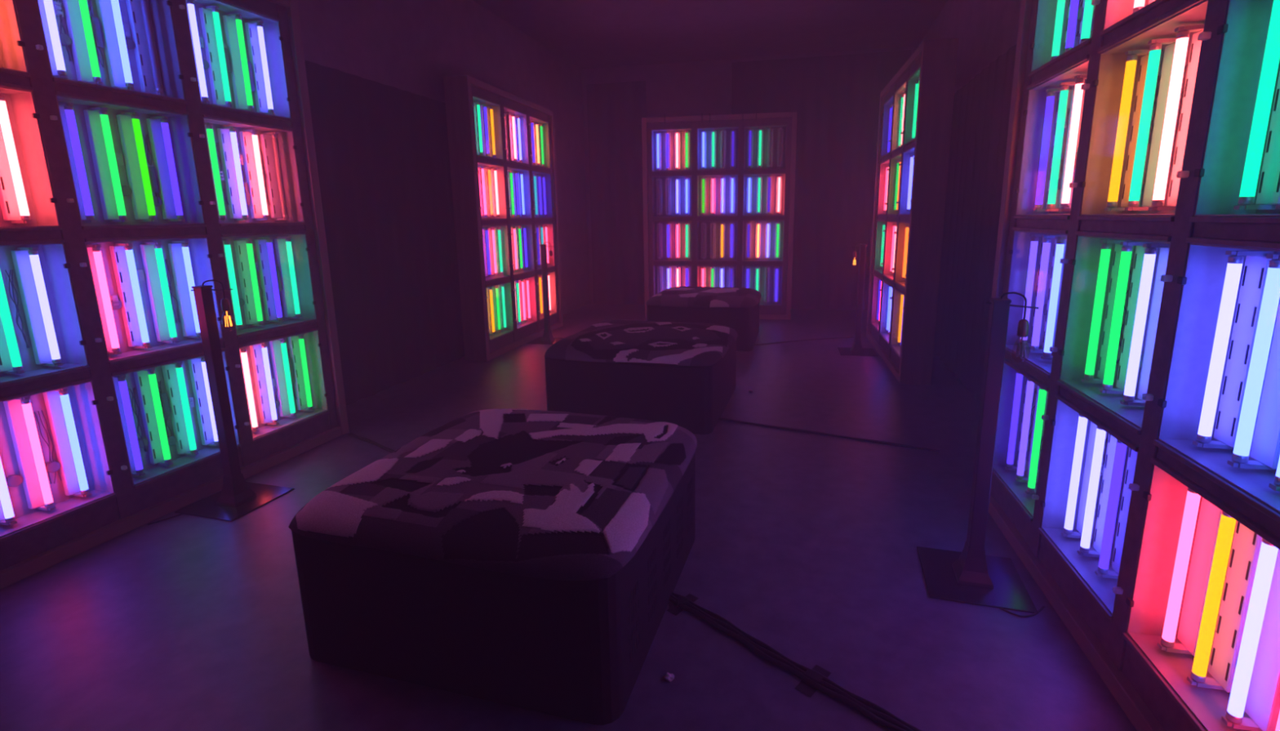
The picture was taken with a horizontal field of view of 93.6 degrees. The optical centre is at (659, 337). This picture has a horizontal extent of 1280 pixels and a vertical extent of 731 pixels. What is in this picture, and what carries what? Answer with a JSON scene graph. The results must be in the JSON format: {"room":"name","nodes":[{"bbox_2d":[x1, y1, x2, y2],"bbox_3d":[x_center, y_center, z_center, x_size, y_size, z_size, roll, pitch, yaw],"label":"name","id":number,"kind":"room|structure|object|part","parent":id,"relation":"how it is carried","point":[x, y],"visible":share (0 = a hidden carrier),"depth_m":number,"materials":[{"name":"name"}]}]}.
{"room":"art gallery","nodes":[
{"label":"art gallery","id":0,"kind":"room"},
{"bbox_2d":[297,0,589,314],"bbox_3d":[-3.020,-1.299,4.337,0.151,4.100,13.750,2,12,13],"label":"wall","id":1,"kind":"structure","parent":0,"point":[411,46],"depth_m":6.91,"materials":[{"name":"paint"}]},
{"bbox_2d":[304,60,464,404],"bbox_3d":[-3.123,-0.468,3.438,0.054,2.810,11.465,2,12,13],"label":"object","id":2,"kind":"structure","parent":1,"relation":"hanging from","point":[382,150],"depth_m":5.65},
{"bbox_2d":[0,303,1137,730],"bbox_3d":[-0.268,0.859,4.103,5.864,0.100,13.750,2,12,13],"label":"floor","id":3,"kind":"structure","parent":0,"point":[806,543],"depth_m":2.54,"materials":[{"name":"paint"}]},
{"bbox_2d":[147,512,183,524],"bbox_3d":[-2.643,0.980,3.370,0.019,0.008,0.354,10,15,42],"label":"cable","id":4,"kind":"object","parent":3,"relation":"on","point":[182,513],"visible":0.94,"depth_m":3.29,"materials":[{"name":"black rubber"}]},
{"bbox_2d":[0,0,349,588],"bbox_3d":[-2.850,-0.549,3.274,0.280,3.048,2.297,3,12,16],"label":"light panel","id":5,"kind":"object","parent":3,"relation":"on","point":[152,152],"visible":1,"depth_m":3.30,"materials":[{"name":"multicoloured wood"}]},
{"bbox_3d":[-2.971,-1.101,2.452,0.042,0.075,0.615,3,12,16],"label":"rail","id":6,"kind":"part","parent":5,"relation":"part of","materials":[{"name":"brown wood"}]},
{"bbox_3d":[-2.963,-0.431,2.588,0.042,0.075,0.615,3,12,16],"label":"rail","id":7,"kind":"part","parent":5,"relation":"part of","materials":[{"name":"brown wood"}]},
{"bbox_3d":[-2.955,0.238,2.724,0.042,0.075,0.615,3,12,16],"label":"rail","id":8,"kind":"part","parent":5,"relation":"part of","materials":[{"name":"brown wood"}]},
{"bbox_3d":[-2.947,0.943,2.867,0.042,0.149,0.615,3,12,16],"label":"rail","id":9,"kind":"part","parent":5,"relation":"part of","materials":[{"name":"brown wood"}]},
{"bbox_3d":[-2.780,-1.237,3.112,0.042,0.075,0.615,3,12,16],"label":"rail","id":10,"kind":"part","parent":5,"relation":"part of","materials":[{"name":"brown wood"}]},
{"bbox_3d":[-2.772,-0.567,3.248,0.042,0.075,0.615,3,12,16],"label":"rail","id":11,"kind":"part","parent":5,"relation":"part of","materials":[{"name":"brown wood"}]},
{"bbox_3d":[-2.764,0.102,3.383,0.042,0.075,0.615,3,12,16],"label":"rail","id":12,"kind":"part","parent":5,"relation":"part of","materials":[{"name":"brown wood"}]},
{"bbox_3d":[-2.756,0.807,3.526,0.042,0.149,0.615,3,12,16],"label":"rail","id":13,"kind":"part","parent":5,"relation":"part of","materials":[{"name":"brown wood"}]},
{"bbox_3d":[-2.588,-1.373,3.771,0.042,0.075,0.615,3,12,16],"label":"rail","id":14,"kind":"part","parent":5,"relation":"part of","materials":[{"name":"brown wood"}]},
{"bbox_3d":[-2.596,-2.056,3.632,0.042,0.104,0.615,3,12,16],"label":"rail","id":15,"kind":"part","parent":5,"relation":"part of","materials":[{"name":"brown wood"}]},
{"bbox_3d":[-2.581,-0.704,3.907,0.042,0.075,0.615,3,12,16],"label":"rail","id":16,"kind":"part","parent":5,"relation":"part of","materials":[{"name":"brown wood"}]},
{"bbox_3d":[-2.573,-0.034,4.043,0.042,0.075,0.615,3,12,16],"label":"rail","id":17,"kind":"part","parent":5,"relation":"part of","materials":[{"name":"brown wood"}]},
{"bbox_3d":[-2.565,0.671,4.186,0.042,0.149,0.615,3,12,16],"label":"rail","id":18,"kind":"part","parent":5,"relation":"part of","materials":[{"name":"brown wood"}]},
{"bbox_2d":[174,279,294,521],"bbox_3d":[-2.477,0.322,3.384,0.410,1.288,0.410,2,12,15],"label":"stand","id":19,"kind":"object","parent":3,"relation":"on","point":[237,497],"visible":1,"depth_m":3.39,"materials":[{"name":"grey metal"}]},
{"bbox_3d":[-2.451,-0.261,3.294,0.185,0.017,0.006,-10,15,-39],"label":"arm","id":20,"kind":"part","parent":19,"relation":"part of","materials":[{"name":"grey metal"}]},
{"bbox_2d":[221,297,230,311],"bbox_3d":[-2.413,-0.181,3.341,0.039,0.070,0.038,3,12,15],"label":"socket","id":21,"kind":"object","parent":19,"relation":"attached to","point":[225,305],"depth_m":3.33,"materials":[{"name":"orange metal"}]},
{"bbox_3d":[-2.469,0.950,3.511,0.410,0.008,0.410,3,12,15],"label":"plate","id":22,"kind":"part","parent":19,"relation":"part of","materials":[{"name":"black metal"}]},
{"bbox_2d":[347,432,395,453],"bbox_3d":[-1.666,0.825,4.063,1.707,0.016,0.047,8,14,36],"label":"cable","id":23,"kind":"object","parent":3,"relation":"on","point":[365,439],"visible":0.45,"depth_m":4.38,"materials":[{"name":"black rubber"}]},
{"bbox_2d":[288,408,697,724],"bbox_3d":[-0.579,0.785,2.611,1.320,0.646,1.320,3,12,15],"label":"upholstered bench","id":24,"kind":"object","parent":3,"relation":"on","point":[535,560],"visible":1,"depth_m":2.07,"materials":[{"name":"black fabric"}]},
{"bbox_2d":[443,75,563,361],"bbox_3d":[-1.857,-1.449,7.654,0.280,3.048,2.297,2,12,13],"label":"light panel","id":25,"kind":"object","parent":3,"relation":"on","point":[501,144],"visible":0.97,"depth_m":7.20,"materials":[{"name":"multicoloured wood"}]},
{"bbox_3d":[-1.949,-2.684,6.688,0.042,0.104,0.615,2,12,13],"label":"rail","id":26,"kind":"part","parent":25,"relation":"part of","materials":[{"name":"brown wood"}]},
{"bbox_3d":[-1.941,-2.000,6.827,0.042,0.075,0.615,2,12,13],"label":"rail","id":27,"kind":"part","parent":25,"relation":"part of","materials":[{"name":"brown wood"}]},
{"bbox_3d":[-1.934,-1.331,6.963,0.042,0.075,0.615,2,12,13],"label":"rail","id":28,"kind":"part","parent":25,"relation":"part of","materials":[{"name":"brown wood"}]},
{"bbox_3d":[-1.926,-0.662,7.099,0.042,0.075,0.615,2,12,13],"label":"rail","id":29,"kind":"part","parent":25,"relation":"part of","materials":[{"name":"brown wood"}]},
{"bbox_3d":[-1.918,0.044,7.242,0.042,0.149,0.615,2,12,13],"label":"rail","id":30,"kind":"part","parent":25,"relation":"part of","materials":[{"name":"brown wood"}]},
{"bbox_3d":[-1.793,-2.821,7.357,0.042,0.104,0.615,2,12,13],"label":"rail","id":31,"kind":"part","parent":25,"relation":"part of","materials":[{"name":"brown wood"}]},
{"bbox_3d":[-1.786,-2.138,7.495,0.042,0.075,0.615,2,12,13],"label":"rail","id":32,"kind":"part","parent":25,"relation":"part of","materials":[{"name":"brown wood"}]},
{"bbox_3d":[-1.778,-1.468,7.631,0.042,0.075,0.615,2,12,13],"label":"rail","id":33,"kind":"part","parent":25,"relation":"part of","materials":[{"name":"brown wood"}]},
{"bbox_3d":[-1.770,-0.799,7.767,0.042,0.075,0.615,2,12,13],"label":"rail","id":34,"kind":"part","parent":25,"relation":"part of","materials":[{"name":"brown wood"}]},
{"bbox_3d":[-1.762,-0.094,7.910,0.042,0.149,0.615,2,12,13],"label":"rail","id":35,"kind":"part","parent":25,"relation":"part of","materials":[{"name":"brown wood"}]},
{"bbox_3d":[-1.637,-2.959,8.025,0.042,0.104,0.615,2,12,13],"label":"rail","id":36,"kind":"part","parent":25,"relation":"part of","materials":[{"name":"brown wood"}]},
{"bbox_3d":[-1.630,-2.275,8.164,0.042,0.075,0.615,2,12,13],"label":"rail","id":37,"kind":"part","parent":25,"relation":"part of","materials":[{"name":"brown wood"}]},
{"bbox_3d":[-1.622,-1.606,8.300,0.042,0.075,0.615,2,12,13],"label":"rail","id":38,"kind":"part","parent":25,"relation":"part of","materials":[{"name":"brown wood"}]},
{"bbox_3d":[-1.614,-0.937,8.436,0.042,0.075,0.615,2,12,13],"label":"rail","id":39,"kind":"part","parent":25,"relation":"part of","materials":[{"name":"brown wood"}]},
{"bbox_3d":[-1.606,-0.231,8.579,0.042,0.149,0.615,2,12,13],"label":"rail","id":40,"kind":"part","parent":25,"relation":"part of","materials":[{"name":"brown wood"}]},
{"bbox_2d":[527,241,563,344],"bbox_3d":[-1.477,-0.583,7.786,0.410,1.288,0.410,2,12,13],"label":"stand","id":41,"kind":"object","parent":3,"relation":"on","point":[548,338],"visible":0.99,"depth_m":7.78,"materials":[{"name":"grey metal"}]},
{"bbox_3d":[-1.470,0.045,7.914,0.410,0.008,0.410,2,12,13],"label":"plate","id":42,"kind":"part","parent":41,"relation":"part of","materials":[{"name":"black metal"}]},
{"bbox_2d":[544,320,737,434],"bbox_3d":[-0.097,0.251,5.214,1.420,0.647,1.420,2,12,15],"label":"upholstered bench","id":43,"kind":"object","parent":3,"relation":"on","point":[681,374],"visible":1,"depth_m":4.61,"materials":[{"name":"black fabric"}]},
{"bbox_2d":[663,671,674,681],"bbox_3d":[0.032,1.197,2.121,0.035,0.020,0.032,-8,13,-31],"label":"crumpled paper","id":44,"kind":"object","parent":3,"relation":"on","point":[669,677],"visible":1,"depth_m":2.12,"materials":[{"name":"white paper"}]},
{"bbox_2d":[645,286,761,351],"bbox_3d":[0.607,-0.296,7.880,1.380,0.643,1.380,2,12,13],"label":"upholstered bench","id":45,"kind":"object","parent":3,"relation":"on","point":[737,308],"visible":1,"depth_m":7.26,"materials":[{"name":"black fabric"}]},
{"bbox_2d":[641,111,797,319],"bbox_3d":[0.899,-1.833,9.316,2.297,3.078,0.286,1,12,10],"label":"light panel","id":46,"kind":"object","parent":3,"relation":"on","point":[719,190],"visible":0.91,"depth_m":9.25,"materials":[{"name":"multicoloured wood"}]},
{"bbox_3d":[0.180,-3.195,9.085,0.615,0.104,0.042,1,12,10],"label":"rail","id":47,"kind":"part","parent":46,"relation":"part of","materials":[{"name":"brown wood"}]},
{"bbox_3d":[0.188,-2.511,9.224,0.615,0.075,0.042,1,12,10],"label":"rail","id":48,"kind":"part","parent":46,"relation":"part of","materials":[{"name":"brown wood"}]},
{"bbox_3d":[0.196,-1.842,9.360,0.615,0.075,0.042,1,12,10],"label":"rail","id":49,"kind":"part","parent":46,"relation":"part of","materials":[{"name":"brown wood"}]},
{"bbox_3d":[0.204,-1.173,9.496,0.615,0.075,0.042,1,12,10],"label":"rail","id":50,"kind":"part","parent":46,"relation":"part of","materials":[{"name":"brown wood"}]},
{"bbox_3d":[0.885,-1.825,9.239,0.615,0.075,0.042,1,12,10],"label":"rail","id":51,"kind":"part","parent":46,"relation":"part of","materials":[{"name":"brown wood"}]},
{"bbox_3d":[0.893,-1.156,9.375,0.615,0.075,0.042,1,12,10],"label":"rail","id":52,"kind":"part","parent":46,"relation":"part of","materials":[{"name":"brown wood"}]},
{"bbox_3d":[0.877,-2.495,9.103,0.615,0.075,0.042,1,12,10],"label":"rail","id":53,"kind":"part","parent":46,"relation":"part of","materials":[{"name":"brown wood"}]},
{"bbox_3d":[0.870,-3.178,8.965,0.615,0.104,0.042,1,12,10],"label":"rail","id":54,"kind":"part","parent":46,"relation":"part of","materials":[{"name":"brown wood"}]},
{"bbox_3d":[1.582,-1.140,9.254,0.615,0.075,0.042,1,12,10],"label":"rail","id":55,"kind":"part","parent":46,"relation":"part of","materials":[{"name":"brown wood"}]},
{"bbox_3d":[1.575,-1.809,9.118,0.615,0.075,0.042,1,12,10],"label":"rail","id":56,"kind":"part","parent":46,"relation":"part of","materials":[{"name":"brown wood"}]},
{"bbox_3d":[1.567,-2.478,8.983,0.615,0.075,0.042,1,12,10],"label":"rail","id":57,"kind":"part","parent":46,"relation":"part of","materials":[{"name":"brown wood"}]},
{"bbox_3d":[1.559,-3.162,8.844,0.615,0.104,0.042,1,12,10],"label":"rail","id":58,"kind":"part","parent":46,"relation":"part of","materials":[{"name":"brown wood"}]},
{"bbox_3d":[1.590,-0.434,9.397,0.615,0.149,0.042,1,12,10],"label":"rail","id":59,"kind":"part","parent":46,"relation":"part of","materials":[{"name":"brown wood"}]},
{"bbox_2d":[666,591,922,730],"bbox_3d":[0.531,1.191,2.113,1.354,0.023,0.152,10,16,43],"label":"cable","id":60,"kind":"object","parent":3,"relation":"on","point":[814,678],"visible":1,"depth_m":2.14,"materials":[{"name":"black rubber"}]},
{"bbox_2d":[754,336,853,345],"bbox_3d":[1.818,0.045,7.715,1.520,0.012,0.074,-4,12,-17],"label":"cable","id":61,"kind":"object","parent":3,"relation":"on","point":[849,336],"visible":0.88,"depth_m":7.75,"materials":[{"name":"black rubber"}]},
{"bbox_2d":[718,417,939,452],"bbox_3d":[1.140,0.708,4.483,1.724,0.014,0.040,5,13,26],"label":"cable","id":62,"kind":"object","parent":3,"relation":"on","point":[719,418],"visible":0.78,"depth_m":4.42,"materials":[{"name":"black rubber"}]},
{"bbox_2d":[837,241,878,356],"bbox_3d":[2.320,-0.458,6.958,0.410,1.288,0.410,2,12,11],"label":"stand","id":63,"kind":"object","parent":3,"relation":"on","point":[856,349],"visible":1,"depth_m":6.95,"materials":[{"name":"grey metal"}]},
{"bbox_3d":[2.327,0.169,7.085,0.410,0.008,0.410,2,12,11],"label":"plate","id":64,"kind":"part","parent":63,"relation":"part of","materials":[{"name":"black metal"}]},
{"bbox_2d":[866,38,959,384],"bbox_3d":[2.635,-1.272,6.528,0.280,3.048,2.297,2,12,11],"label":"light panel","id":65,"kind":"object","parent":3,"relation":"on","point":[916,108],"visible":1,"depth_m":5.68,"materials":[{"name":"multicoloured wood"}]},
{"bbox_3d":[2.705,-0.060,7.491,0.042,0.149,0.615,2,12,11],"label":"rail","id":66,"kind":"part","parent":65,"relation":"part of","materials":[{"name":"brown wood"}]},
{"bbox_3d":[2.697,-0.765,7.347,0.042,0.075,0.615,2,12,11],"label":"rail","id":67,"kind":"part","parent":65,"relation":"part of","materials":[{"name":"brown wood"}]},
{"bbox_3d":[2.689,-1.435,7.212,0.042,0.075,0.615,2,12,11],"label":"rail","id":68,"kind":"part","parent":65,"relation":"part of","materials":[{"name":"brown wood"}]},
{"bbox_3d":[2.571,0.078,6.817,0.042,0.149,0.615,2,12,11],"label":"rail","id":69,"kind":"part","parent":65,"relation":"part of","materials":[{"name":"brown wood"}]},
{"bbox_3d":[2.682,-2.104,7.076,0.042,0.075,0.615,2,12,11],"label":"rail","id":70,"kind":"part","parent":65,"relation":"part of","materials":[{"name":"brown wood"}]},
{"bbox_3d":[2.563,-0.627,6.674,0.042,0.075,0.615,2,12,11],"label":"rail","id":71,"kind":"part","parent":65,"relation":"part of","materials":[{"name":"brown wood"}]},
{"bbox_3d":[2.674,-2.787,6.937,0.042,0.104,0.615,2,12,11],"label":"rail","id":72,"kind":"part","parent":65,"relation":"part of","materials":[{"name":"brown wood"}]},
{"bbox_3d":[2.556,-1.296,6.538,0.042,0.075,0.615,2,12,11],"label":"rail","id":73,"kind":"part","parent":65,"relation":"part of","materials":[{"name":"brown wood"}]},
{"bbox_3d":[2.438,0.216,6.144,0.042,0.149,0.615,2,12,11],"label":"rail","id":74,"kind":"part","parent":65,"relation":"part of","materials":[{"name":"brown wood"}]},
{"bbox_3d":[2.548,-1.966,6.403,0.042,0.075,0.615,2,12,11],"label":"rail","id":75,"kind":"part","parent":65,"relation":"part of","materials":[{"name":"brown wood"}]},
{"bbox_3d":[2.430,-0.489,6.001,0.042,0.075,0.615,2,12,11],"label":"rail","id":76,"kind":"part","parent":65,"relation":"part of","materials":[{"name":"brown wood"}]},
{"bbox_3d":[2.540,-2.649,6.264,0.042,0.104,0.615,2,12,11],"label":"rail","id":77,"kind":"part","parent":65,"relation":"part of","materials":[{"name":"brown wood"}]},
{"bbox_3d":[2.422,-1.158,5.865,0.042,0.075,0.615,2,12,11],"label":"rail","id":78,"kind":"part","parent":65,"relation":"part of","materials":[{"name":"brown wood"}]},
{"bbox_3d":[2.414,-1.828,5.729,0.042,0.075,0.615,2,12,11],"label":"rail","id":79,"kind":"part","parent":65,"relation":"part of","materials":[{"name":"brown wood"}]},
{"bbox_3d":[2.407,-2.511,5.591,0.042,0.104,0.615,2,12,11],"label":"rail","id":80,"kind":"part","parent":65,"relation":"part of","materials":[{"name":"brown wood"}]},
{"bbox_2d":[916,291,1039,613],"bbox_3d":[1.390,0.445,2.563,0.410,1.288,0.410,3,12,16],"label":"stand","id":81,"kind":"object","parent":3,"relation":"on","point":[969,575],"visible":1,"depth_m":2.57,"materials":[{"name":"grey metal"}]},
{"bbox_3d":[1.397,1.072,2.690,0.410,0.008,0.410,3,12,16],"label":"plate","id":82,"kind":"part","parent":81,"relation":"part of","materials":[{"name":"black metal"}]},
{"bbox_3d":[1.420,-0.129,2.425,0.185,0.017,0.006,6,13,29],"label":"arm","id":83,"kind":"part","parent":81,"relation":"part of","materials":[{"name":"grey metal"}]},
{"bbox_2d":[1017,319,1028,337],"bbox_3d":[1.463,-0.038,2.419,0.039,0.070,0.038,3,12,16],"label":"socket","id":84,"kind":"object","parent":81,"relation":"attached to","point":[1023,325],"depth_m":2.41,"materials":[{"name":"orange metal"}]},
{"bbox_2d":[998,604,1044,617],"bbox_3d":[1.450,1.104,2.530,0.149,0.008,0.258,-10,15,-40],"label":"cable","id":85,"kind":"object","parent":3,"relation":"on","point":[1043,606],"visible":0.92,"depth_m":2.44,"materials":[{"name":"black rubber"}]},
{"bbox_2d":[987,0,1279,730],"bbox_3d":[1.732,-0.365,2.110,0.280,3.048,2.297,2,12,11],"label":"light panel","id":86,"kind":"object","parent":3,"relation":"on","point":[1135,480],"visible":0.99,"depth_m":1.99,"materials":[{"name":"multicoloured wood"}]},
{"bbox_3d":[1.809,0.847,3.072,0.042,0.149,0.615,2,12,11],"label":"rail","id":87,"kind":"part","parent":86,"relation":"part of","materials":[{"name":"brown wood"}]},
{"bbox_3d":[1.800,0.142,2.929,0.042,0.075,0.615,2,12,11],"label":"rail","id":88,"kind":"part","parent":86,"relation":"part of","materials":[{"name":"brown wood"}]},
{"bbox_3d":[1.793,-0.528,2.793,0.042,0.075,0.615,2,12,11],"label":"rail","id":89,"kind":"part","parent":86,"relation":"part of","materials":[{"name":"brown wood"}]},
{"bbox_3d":[1.785,-1.197,2.657,0.042,0.075,0.615,2,12,11],"label":"rail","id":90,"kind":"part","parent":86,"relation":"part of","materials":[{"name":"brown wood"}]},
{"bbox_3d":[1.668,0.985,2.400,0.042,0.149,0.615,2,12,11],"label":"rail","id":91,"kind":"part","parent":86,"relation":"part of","materials":[{"name":"brown wood"}]},
{"bbox_3d":[1.660,0.280,2.257,0.042,0.075,0.615,2,12,11],"label":"rail","id":92,"kind":"part","parent":86,"relation":"part of","materials":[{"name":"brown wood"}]},
{"bbox_3d":[1.652,-0.390,2.121,0.042,0.075,0.615,2,12,11],"label":"rail","id":93,"kind":"part","parent":86,"relation":"part of","materials":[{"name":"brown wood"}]},
{"bbox_3d":[1.645,-1.059,1.985,0.042,0.075,0.615,2,12,11],"label":"rail","id":94,"kind":"part","parent":86,"relation":"part of","materials":[{"name":"brown wood"}]},
{"bbox_3d":[1.528,1.123,1.728,0.042,0.149,0.615,2,12,11],"label":"rail","id":95,"kind":"part","parent":86,"relation":"part of","materials":[{"name":"brown wood"}]},
{"bbox_3d":[1.520,0.417,1.585,0.042,0.075,0.615,2,12,11],"label":"rail","id":96,"kind":"part","parent":86,"relation":"part of","materials":[{"name":"brown wood"}]},
{"bbox_3d":[1.512,-0.252,1.449,0.042,0.075,0.615,2,12,11],"label":"rail","id":97,"kind":"part","parent":86,"relation":"part of","materials":[{"name":"brown wood"}]},
{"bbox_2d":[472,0,948,69],"bbox_3d":[-0.315,-3.256,3.267,5.864,0.100,13.750,2,12,13],"label":"ceiling","id":98,"kind":"structure","parent":0,"point":[588,34],"depth_m":8.13,"materials":[{"name":"paint"}]},
{"bbox_2d":[582,45,918,310],"bbox_3d":[1.339,-2.560,10.302,5.864,4.100,0.151,2,12,13],"label":"wall","id":99,"kind":"structure","parent":0,"point":[696,88],"depth_m":10.14,"materials":[{"name":"paint"}]},
{"bbox_2d":[586,80,646,304],"bbox_3d":[-0.732,-2.486,10.682,1.068,3.830,0.050,2,12,13],"label":"curtain","id":100,"kind":"object","parent":99,"relation":"hanging from","point":[615,111],"visible":0.97,"depth_m":10.66,"materials":[{"name":"black fabric"}]},
{"bbox_2d":[731,49,911,310],"bbox_3d":[2.534,-2.458,9.884,2.739,4.020,0.050,2,12,13],"label":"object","id":101,"kind":"structure","parent":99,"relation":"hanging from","point":[836,99],"depth_m":9.76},
{"bbox_2d":[918,0,1021,93],"bbox_3d":[2.437,-1.098,3.033,0.151,4.100,13.750,2,12,13],"label":"wall","id":102,"kind":"structure","parent":0,"point":[985,30],"depth_m":5.92,"materials":[{"name":"paint"}]},
{"bbox_2d":[933,43,1017,400],"bbox_3d":[2.310,-0.495,3.189,0.052,2.840,13.550,2,12,13],"label":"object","id":103,"kind":"structure","parent":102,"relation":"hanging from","point":[982,107],"depth_m":5.54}
]}

